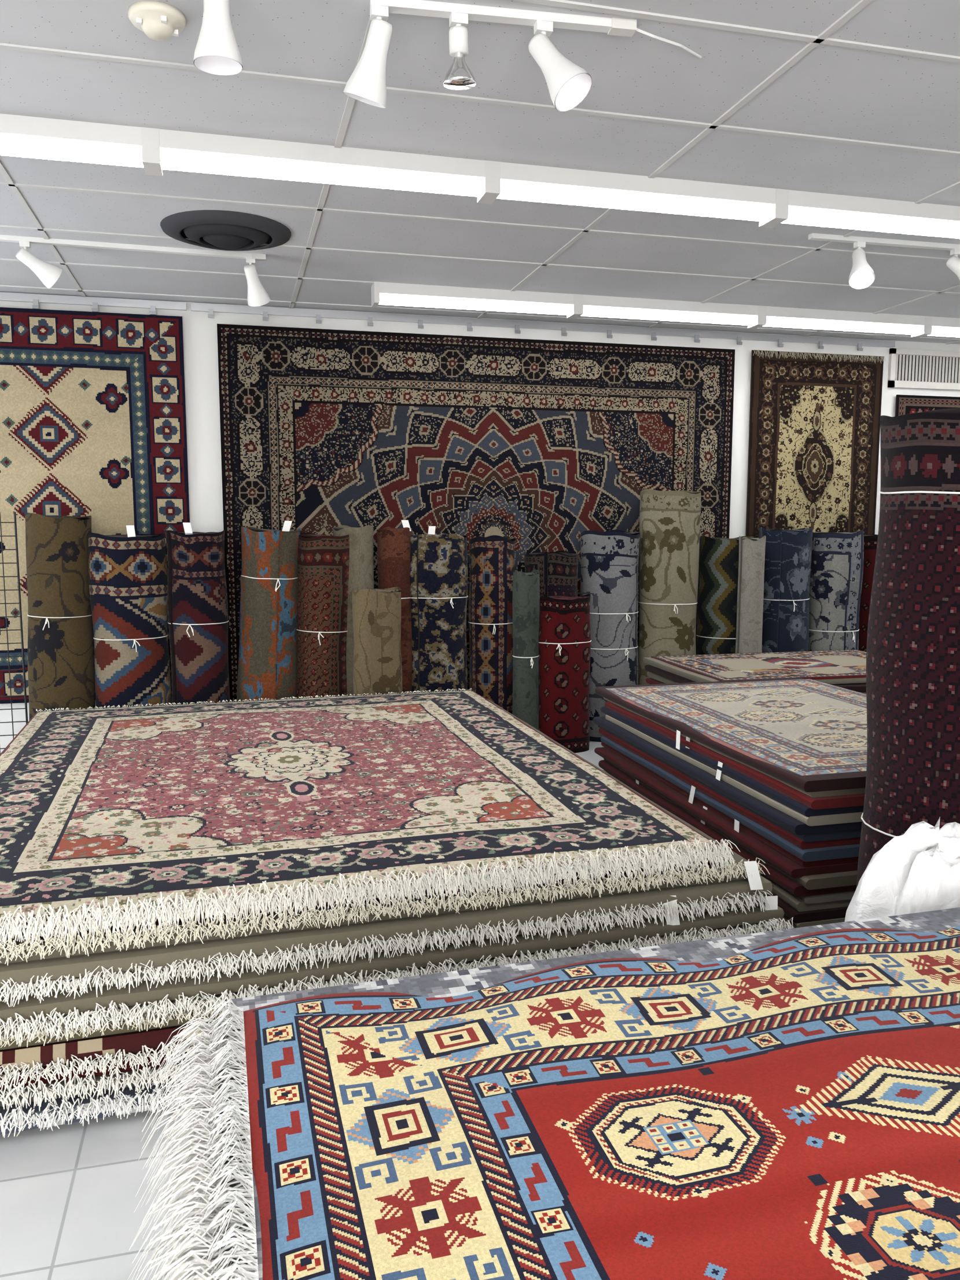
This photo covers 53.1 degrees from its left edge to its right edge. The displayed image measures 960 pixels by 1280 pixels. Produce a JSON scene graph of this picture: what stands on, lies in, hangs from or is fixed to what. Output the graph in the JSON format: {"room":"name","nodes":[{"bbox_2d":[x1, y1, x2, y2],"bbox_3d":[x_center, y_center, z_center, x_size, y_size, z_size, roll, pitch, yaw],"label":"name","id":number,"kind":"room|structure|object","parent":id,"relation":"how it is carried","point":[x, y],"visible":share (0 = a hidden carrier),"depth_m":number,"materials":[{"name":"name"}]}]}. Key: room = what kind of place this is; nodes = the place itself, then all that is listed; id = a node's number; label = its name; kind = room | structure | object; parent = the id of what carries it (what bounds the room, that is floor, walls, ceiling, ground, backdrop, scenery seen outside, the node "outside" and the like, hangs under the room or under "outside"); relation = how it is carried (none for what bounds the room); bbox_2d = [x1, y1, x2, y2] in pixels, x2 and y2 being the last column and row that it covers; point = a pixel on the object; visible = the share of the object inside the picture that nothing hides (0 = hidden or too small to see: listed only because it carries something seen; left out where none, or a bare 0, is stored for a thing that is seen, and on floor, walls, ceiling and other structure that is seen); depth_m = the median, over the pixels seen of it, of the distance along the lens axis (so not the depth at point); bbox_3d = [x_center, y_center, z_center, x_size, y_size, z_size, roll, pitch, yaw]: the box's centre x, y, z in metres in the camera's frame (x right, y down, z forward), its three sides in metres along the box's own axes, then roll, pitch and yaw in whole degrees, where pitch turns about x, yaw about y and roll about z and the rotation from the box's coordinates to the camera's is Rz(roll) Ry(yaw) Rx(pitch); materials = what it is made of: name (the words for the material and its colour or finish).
{"room":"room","nodes":[
{"label":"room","id":0,"kind":"room"},
{"bbox_2d":[0,741,604,1279],"bbox_3d":[1.643,1.266,2.405,11.100,0.100,9.900,-2,7,-14],"label":"floor","id":1,"kind":"structure","parent":0,"point":[69,1202],"depth_m":2.15,"materials":[{"name":"tile"}]},
{"bbox_2d":[0,512,28,753],"bbox_3d":[-2.910,0.065,5.400,0.640,1.556,0.140,-2,7,-14],"label":"panel","id":2,"kind":"object","parent":1,"relation":"on","point":[14,522],"visible":0.65,"depth_m":5.49,"materials":[{"name":"paint"}]},
{"bbox_2d":[24,513,95,720],"bbox_3d":[-2.536,0.021,5.799,0.414,1.557,0.376,-2,7,-14],"label":"roll","id":3,"kind":"object","parent":1,"relation":"on","point":[61,662],"visible":0.76,"depth_m":5.64,"materials":[{"name":"fabric"}]},
{"bbox_2d":[87,525,171,708],"bbox_3d":[-2.144,0.040,5.911,0.467,1.480,0.387,-2,7,-14],"label":"roll","id":4,"kind":"object","parent":1,"relation":"on","point":[128,574],"visible":0.73,"depth_m":5.75,"materials":[{"name":"fabric"}]},
{"bbox_2d":[164,522,230,705],"bbox_3d":[-1.757,0.019,6.011,0.369,1.497,0.347,-2,7,-14],"label":"roll","id":5,"kind":"object","parent":1,"relation":"on","point":[197,602],"visible":0.74,"depth_m":5.86,"materials":[{"name":"fabric"}]},
{"bbox_2d":[236,520,300,701],"bbox_3d":[-1.345,0.007,6.103,0.441,1.518,0.386,-2,7,-14],"label":"roll","id":6,"kind":"object","parent":1,"relation":"on","point":[267,669],"visible":0.74,"depth_m":5.95,"materials":[{"name":"fabric"}]},
{"bbox_2d":[295,532,349,699],"bbox_3d":[-1.014,0.033,6.192,0.433,1.441,0.402,-2,7,-14],"label":"roll","id":7,"kind":"object","parent":1,"relation":"on","point":[323,561],"visible":0.59,"depth_m":6.02,"materials":[{"name":"fabric"}]},
{"bbox_2d":[333,525,373,696],"bbox_3d":[-0.815,-0.002,6.252,0.269,1.480,0.282,-2,7,-14],"label":"roll","id":8,"kind":"object","parent":1,"relation":"on","point":[361,567],"visible":0.25,"depth_m":6.09,"materials":[{"name":"fabric"}]},
{"bbox_2d":[351,586,402,696],"bbox_3d":[-0.633,0.222,5.989,0.327,1.099,0.225,-2,7,-14],"label":"roll","id":9,"kind":"object","parent":1,"relation":"on","point":[377,668],"visible":0.59,"depth_m":5.88,"materials":[{"name":"fabric"}]},
{"bbox_2d":[376,520,412,693],"bbox_3d":[-0.557,-0.026,6.314,0.249,1.512,0.260,-2,7,-14],"label":"roll","id":10,"kind":"object","parent":1,"relation":"on","point":[393,544],"visible":0.38,"depth_m":6.17,"materials":[{"name":"fabric"}]},
{"bbox_2d":[0,688,793,1137],"bbox_3d":[-0.682,0.741,4.072,2.787,0.537,3.303,-2,7,-14],"label":"rug","id":11,"kind":"object","parent":1,"relation":"on","point":[157,863],"visible":0.94,"depth_m":2.88,"materials":[{"name":"fabric"}]},
{"bbox_2d":[410,526,468,693],"bbox_3d":[-0.282,-0.015,6.382,0.423,1.474,0.384,-2,7,-14],"label":"roll","id":12,"kind":"object","parent":1,"relation":"on","point":[439,568],"visible":0.64,"depth_m":6.22,"materials":[{"name":"fabric"}]},
{"bbox_2d":[468,535,515,714],"bbox_3d":[0.088,0.005,6.475,0.331,1.411,0.329,-2,7,-14],"label":"roll","id":13,"kind":"object","parent":1,"relation":"on","point":[492,558],"visible":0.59,"depth_m":6.34,"materials":[{"name":"fabric"}]},
{"bbox_2d":[512,569,539,730],"bbox_3d":[0.296,0.146,6.219,0.184,1.195,0.188,-2,7,-14],"label":"roll","id":14,"kind":"object","parent":1,"relation":"on","point":[526,589],"visible":0.8,"depth_m":6.14,"materials":[{"name":"fabric"}]},
{"bbox_2d":[127,907,959,1279],"bbox_3d":[0.795,0.999,1.171,2.373,0.743,1.677,-2,7,-14],"label":"rug pile at the front","id":15,"kind":"object","parent":1,"relation":"on","point":[784,1104],"visible":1,"depth_m":1.30,"materials":[{"name":"fabric"}]},
{"bbox_2d":[524,550,578,619],"bbox_3d":[0.482,0.045,6.597,0.376,1.304,0.391,-2,7,-14],"label":"roll","id":16,"kind":"object","parent":1,"relation":"on","point":[558,570],"visible":0.17,"depth_m":6.37,"materials":[{"name":"fabric"}]},
{"bbox_2d":[538,593,591,752],"bbox_3d":[0.551,0.217,6.298,0.369,1.034,0.223,-2,7,-14],"label":"roll","id":17,"kind":"object","parent":1,"relation":"on","point":[565,640],"visible":0.91,"depth_m":6.22,"materials":[{"name":"fabric"}]},
{"bbox_2d":[579,529,639,741],"bbox_3d":[0.892,-0.038,6.687,0.419,1.446,0.389,-2,7,-14],"label":"roll","id":18,"kind":"object","parent":1,"relation":"on","point":[609,559],"visible":0.65,"depth_m":6.52,"materials":[{"name":"fabric"}]},
{"bbox_2d":[637,488,700,685],"bbox_3d":[1.319,-0.191,6.782,0.423,1.725,0.400,-2,7,-14],"label":"roll","id":19,"kind":"object","parent":1,"relation":"on","point":[669,521],"visible":0.76,"depth_m":6.60,"materials":[{"name":"fabric"}]},
{"bbox_2d":[695,535,758,654],"bbox_3d":[1.774,-0.045,6.912,0.437,1.404,0.406,-2,7,-14],"label":"roll","id":20,"kind":"object","parent":1,"relation":"on","point":[716,627],"visible":0.37,"depth_m":6.73,"materials":[{"name":"fabric"}]},
{"bbox_2d":[592,677,867,928],"bbox_3d":[1.433,0.685,4.258,1.307,0.722,1.895,-2,7,-14],"label":"rug","id":21,"kind":"object","parent":1,"relation":"on","point":[775,769],"visible":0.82,"depth_m":3.77,"materials":[{"name":"fabric"}]},
{"bbox_2d":[735,535,766,653],"bbox_3d":[1.851,-0.010,6.611,0.187,1.409,0.175,-2,7,-14],"label":"roll","id":22,"kind":"object","parent":1,"relation":"on","point":[751,551],"visible":0.51,"depth_m":6.52,"materials":[{"name":"fabric"}]},
{"bbox_2d":[642,649,866,693],"bbox_3d":[1.944,0.457,5.978,1.633,0.636,1.134,-2,7,-14],"label":"rug pile at the back","id":23,"kind":"object","parent":1,"relation":"on","point":[846,669],"visible":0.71,"depth_m":5.86,"materials":[{"name":"fabric"}]},
{"bbox_2d":[758,527,813,652],"bbox_3d":[2.215,-0.089,7.026,0.401,1.465,0.392,-2,7,-14],"label":"roll","id":24,"kind":"object","parent":1,"relation":"on","point":[788,552],"visible":0.59,"depth_m":6.84,"materials":[{"name":"fabric"}]},
{"bbox_2d":[808,530,863,650],"bbox_3d":[2.616,-0.091,7.131,0.415,1.442,0.386,-2,7,-14],"label":"roll","id":25,"kind":"object","parent":1,"relation":"on","point":[837,567],"visible":0.55,"depth_m":6.94,"materials":[{"name":"fabric"}]},
{"bbox_2d":[858,534,877,651],"bbox_3d":[3.009,-0.092,7.234,0.353,1.419,0.331,-2,7,-14],"label":"roll","id":26,"kind":"object","parent":1,"relation":"on","point":[870,541],"visible":0.12,"depth_m":7.12,"materials":[{"name":"fabric"}]},
{"bbox_2d":[844,817,959,921],"bbox_3d":[1.130,0.819,2.390,0.554,0.783,0.284,-2,7,-14],"label":"plastic bag","id":27,"kind":"object","parent":1,"relation":"on","point":[918,870],"visible":0.3,"depth_m":2.29,"materials":[{"name":"white plastic"}]},
{"bbox_2d":[855,407,959,888],"bbox_3d":[1.421,0.245,2.851,0.507,1.818,0.482,-2,7,-14],"label":"roll","id":28,"kind":"object","parent":1,"relation":"on","point":[913,648],"visible":0.66,"depth_m":2.70,"materials":[{"name":"fabric"}]},
{"bbox_2d":[0,0,959,344],"bbox_3d":[1.643,-1.681,2.043,11.100,0.100,9.900,-2,7,-14],"label":"ceiling","id":29,"kind":"structure","parent":0,"point":[835,91],"depth_m":3.43,"materials":[{"name":"tile"}]},
{"bbox_2d":[0,234,270,306],"bbox_3d":[-2.283,-1.828,4.684,2.471,0.253,0.176,-2,7,-17],"label":"track light","id":30,"kind":"object","parent":29,"relation":"attached to","point":[48,273],"visible":1,"depth_m":4.77,"materials":[{"name":"paint"}]},
{"bbox_2d":[127,0,185,41],"bbox_3d":[-0.880,-1.675,2.620,0.150,0.054,0.150,-2,7,-14],"label":"smoke detector","id":31,"kind":"object","parent":29,"relation":"attached to","point":[159,21],"depth_m":2.58,"materials":[{"name":"beige plastic"}]},
{"bbox_2d":[193,0,243,75],"bbox_3d":[-0.753,-1.542,2.340,0.785,0.250,0.120,-2,7,-14],"label":"track light","id":32,"kind":"object","parent":29,"relation":"attached to","point":[217,52],"visible":1,"depth_m":2.34,"materials":[{"name":"paint"}]},
{"bbox_2d":[160,210,291,251],"bbox_3d":[-1.198,-1.903,4.549,0.600,0.072,0.600,-2,7,-14],"label":"ceiling air vent","id":33,"kind":"object","parent":29,"relation":"in","point":[219,230],"depth_m":4.43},
{"bbox_2d":[0,113,959,238],"bbox_3d":[1.239,-1.819,4.051,9.960,0.116,0.128,-2,7,-14],"label":"fluorescent ceiling light","id":34,"kind":"object","parent":29,"relation":"attached to","point":[155,150],"visible":1,"depth_m":3.65,"materials":[{"name":"paint"}]},
{"bbox_2d":[0,0,959,344],"bbox_3d":[1.643,-1.629,2.049,10.700,0.006,9.500,-2,7,-14],"label":"grid","id":35,"kind":"object","parent":29,"relation":"attached to","point":[822,38],"depth_m":3.89,"materials":[{"name":"white metal"}]},
{"bbox_2d":[343,0,636,111],"bbox_3d":[0.032,-1.569,2.593,0.803,0.258,0.154,0,7,-4],"label":"track light","id":36,"kind":"object","parent":29,"relation":"attached to","point":[568,84],"visible":1,"depth_m":2.58,"materials":[{"name":"paint"}]},
{"bbox_2d":[635,27,701,58],"bbox_3d":[0.533,-1.706,2.752,0.283,0.024,0.127,-2,7,-14],"label":"cable","id":37,"kind":"object","parent":36,"relation":"attached to","point":[659,38],"depth_m":2.72,"materials":[{"name":"white plastic"}]},
{"bbox_2d":[370,281,959,337],"bbox_3d":[2.391,-2.102,6.355,6.225,0.116,0.128,-2,7,-14],"label":"fluorescent ceiling light","id":38,"kind":"object","parent":29,"relation":"attached to","point":[574,306],"visible":1,"depth_m":5.97,"materials":[{"name":"paint"}]},
{"bbox_2d":[808,233,959,289],"bbox_3d":[2.734,-1.849,4.851,2.346,0.252,0.194,-2,7,-14],"label":"track light","id":39,"kind":"object","parent":29,"relation":"attached to","point":[861,275],"visible":1,"depth_m":4.66,"materials":[{"name":"paint"}]},
{"bbox_2d":[0,291,959,752],"bbox_3d":[0.429,-0.780,6.884,11.100,2.870,0.200,-2,7,-14],"label":"wall","id":40,"kind":"structure","parent":0,"point":[199,331],"depth_m":6.25,"materials":[{"name":"paint"}]},
{"bbox_2d":[0,292,895,351],"bbox_3d":[-0.472,-2.109,6.359,7.476,0.088,0.046,-2,7,-14],"label":"hanging rail","id":41,"kind":"object","parent":40,"relation":"attached to","point":[35,298],"visible":1,"depth_m":6.38,"materials":[{"name":"metal"}]},
{"bbox_2d":[0,307,189,703],"bbox_3d":[-2.643,-0.804,5.943,1.620,2.400,0.020,-2,7,-14],"label":"rug","id":42,"kind":"object","parent":41,"relation":"hanging from","point":[93,419],"visible":0.59,"depth_m":5.94,"materials":[{"name":"beige fabric"}]},
{"bbox_2d":[216,323,734,702],"bbox_3d":[0.093,-0.717,6.666,3.616,2.680,0.022,-2,7,-14],"label":"rug","id":43,"kind":"object","parent":41,"relation":"hanging from","point":[541,444],"visible":0.38,"depth_m":6.53,"materials":[{"name":"multicoloured fabric"}]},
{"bbox_2d":[745,349,885,536],"bbox_3d":[2.515,-1.301,7.217,1.110,1.660,0.036,-2,7,-14],"label":"rug","id":44,"kind":"object","parent":41,"relation":"hanging from","point":[814,431],"visible":0.74,"depth_m":7.19,"materials":[{"name":"beige fabric"}]},
{"bbox_2d":[887,348,959,390],"bbox_3d":[3.576,-2.084,7.425,0.950,0.287,0.030,-2,7,-14],"label":"air vent","id":45,"kind":"object","parent":40,"relation":"in","point":[907,368],"visible":1,"depth_m":7.38,"materials":[{"name":"metal"}]},
{"bbox_2d":[895,394,959,416],"bbox_3d":[3.905,-0.902,7.638,1.500,2.000,0.021,-2,7,-14],"label":"rug","id":46,"kind":"object","parent":40,"relation":"attached to","point":[905,404],"visible":0.05,"depth_m":7.39,"materials":[{"name":"fabric"}]}
]}

